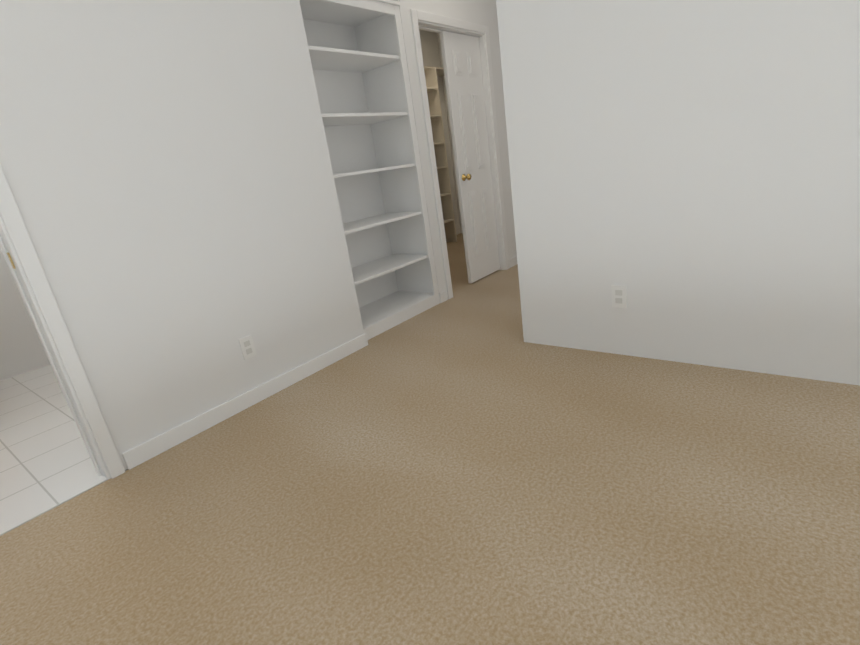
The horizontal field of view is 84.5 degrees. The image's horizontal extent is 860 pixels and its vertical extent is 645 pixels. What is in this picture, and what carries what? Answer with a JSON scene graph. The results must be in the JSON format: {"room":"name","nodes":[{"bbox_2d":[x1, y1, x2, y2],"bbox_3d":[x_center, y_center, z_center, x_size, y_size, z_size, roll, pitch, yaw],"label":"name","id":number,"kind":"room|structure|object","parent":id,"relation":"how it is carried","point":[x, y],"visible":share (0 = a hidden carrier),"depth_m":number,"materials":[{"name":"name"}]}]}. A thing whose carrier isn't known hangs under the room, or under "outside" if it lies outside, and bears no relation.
{"room":"empty bedroom","nodes":[
{"label":"empty bedroom","id":0,"kind":"room"},
{"bbox_2d":[0,248,49,380],"bbox_3d":[-2.410,-0.827,2.609,2.360,2.740,2.320,7,24,38],"label":"wall","id":1,"kind":"structure","parent":0,"point":[22,351],"depth_m":3.56,"materials":[{"name":"white paint"}]},
{"bbox_2d":[0,364,127,535],"bbox_3d":[-2.181,0.491,3.016,2.500,0.064,2.330,7,24,38],"label":"floor","id":2,"kind":"structure","parent":0,"point":[46,464],"depth_m":2.35,"materials":[{"name":"white tile"}]},
{"bbox_2d":[0,0,363,469],"bbox_3d":[-2.090,-0.357,1.073,0.120,2.740,4.700,7,24,38],"label":"wall","id":3,"kind":"structure","parent":0,"point":[166,167],"depth_m":2.14,"materials":[{"name":"white paint"}]},
{"bbox_2d":[0,164,124,478],"bbox_3d":[-1.779,-0.175,1.495,0.152,2.045,0.825,7,24,38],"label":"door frame","id":4,"kind":"structure","parent":3,"relation":"attached to","point":[36,292],"depth_m":1.84,"materials":[{"name":"white paint"}]},
{"bbox_2d":[7,253,15,268],"bbox_3d":[-1.554,-0.229,1.756,0.030,0.060,0.002,7,24,38],"label":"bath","id":5,"kind":"object","parent":4,"relation":"attached to","point":[10,259],"visible":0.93,"depth_m":1.75,"materials":[{"name":"gold metal"}]},
{"bbox_2d":[122,333,367,469],"bbox_3d":[-0.884,0.359,2.621,0.032,0.085,1.502,7,24,38],"label":"baseboard","id":6,"kind":"structure","parent":3,"relation":"attached to","point":[162,443],"depth_m":2.44,"materials":[{"name":"white paint"}]},
{"bbox_2d":[238,335,256,359],"bbox_3d":[-0.955,0.130,2.484,0.007,0.116,0.072,7,24,38],"label":"electrical outlet","id":7,"kind":"object","parent":3,"relation":"attached to","point":[247,347],"visible":1,"depth_m":2.48,"materials":[{"name":"white plastic"}]},
{"bbox_2d":[0,233,859,644],"bbox_3d":[0.503,0.422,2.056,6.870,0.060,8.750,7,24,38],"label":"floor carpet","id":8,"kind":"object","parent":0,"point":[466,465],"visible":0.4,"depth_m":1.56,"materials":[{"name":"beige carpet"}]},
{"bbox_2d":[299,0,439,339],"bbox_3d":[-0.507,-1.024,3.328,0.449,2.130,0.914,7,24,38],"label":"built-in bookshelf","id":9,"kind":"object","parent":8,"relation":"on","point":[357,53],"visible":0.58,"depth_m":3.51,"materials":[{"name":"white paint"}]},
{"bbox_2d":[424,66,456,241],"bbox_3d":[-0.450,-1.901,5.765,0.378,2.220,3.000,7,24,38],"label":"closet shelving","id":10,"kind":"object","parent":8,"relation":"on","point":[431,78],"visible":0.12,"depth_m":6.28,"materials":[{"name":"beige wood"}]},
{"bbox_2d":[437,33,462,232],"bbox_3d":[0.299,-0.918,1.694,6.990,2.740,8.870,7,24,38],"label":"wall","id":11,"kind":"structure","parent":0,"point":[449,128],"depth_m":6.85,"materials":[{"name":"white paint"}]},
{"bbox_2d":[394,0,516,302],"bbox_3d":[0.836,-1.989,4.643,0.120,2.740,3.250,7,24,38],"label":"wall","id":12,"kind":"structure","parent":0,"point":[482,12],"depth_m":3.71,"materials":[{"name":"white paint"}]},
{"bbox_2d":[410,9,508,298],"bbox_3d":[0.269,-1.357,4.018,0.152,2.105,1.030,7,24,38],"label":"door frame","id":13,"kind":"structure","parent":12,"relation":"attached to","point":[427,21],"depth_m":3.90,"materials":[{"name":"white paint"}]},
{"bbox_2d":[439,31,499,282],"bbox_3d":[0.387,-1.387,4.155,0.049,2.017,0.520,7,24,38],"label":"closet door","id":14,"kind":"structure","parent":12,"relation":"in","point":[461,58],"depth_m":4.09,"materials":[{"name":"white paint"}]},
{"bbox_2d":[462,174,470,180],"bbox_3d":[0.313,-1.231,4.011,0.070,0.056,0.056,7,24,38],"label":"door knob","id":15,"kind":"object","parent":14,"relation":"attached to","point":[467,176],"visible":1,"depth_m":4.00,"materials":[{"name":"gold metal"}]},
{"bbox_2d":[509,256,516,267],"bbox_3d":[1.382,-0.907,5.392,0.012,0.085,1.985,7,24,38],"label":"baseboard","id":16,"kind":"structure","parent":12,"relation":"attached to","point":[513,261],"depth_m":4.72,"materials":[{"name":"white paint"}]},
{"bbox_2d":[496,0,859,385],"bbox_3d":[1.889,-1.015,1.288,3.780,2.740,0.120,7,24,38],"label":"wall","id":17,"kind":"structure","parent":0,"point":[686,173],"depth_m":2.04,"materials":[{"name":"white paint"}]},
{"bbox_2d":[611,285,626,307],"bbox_3d":[0.955,-0.131,2.393,0.072,0.116,0.007,7,24,38],"label":"electrical outlet","id":18,"kind":"object","parent":17,"relation":"attached to","point":[619,296],"visible":1,"depth_m":2.39,"materials":[{"name":"white plastic"}]}
]}

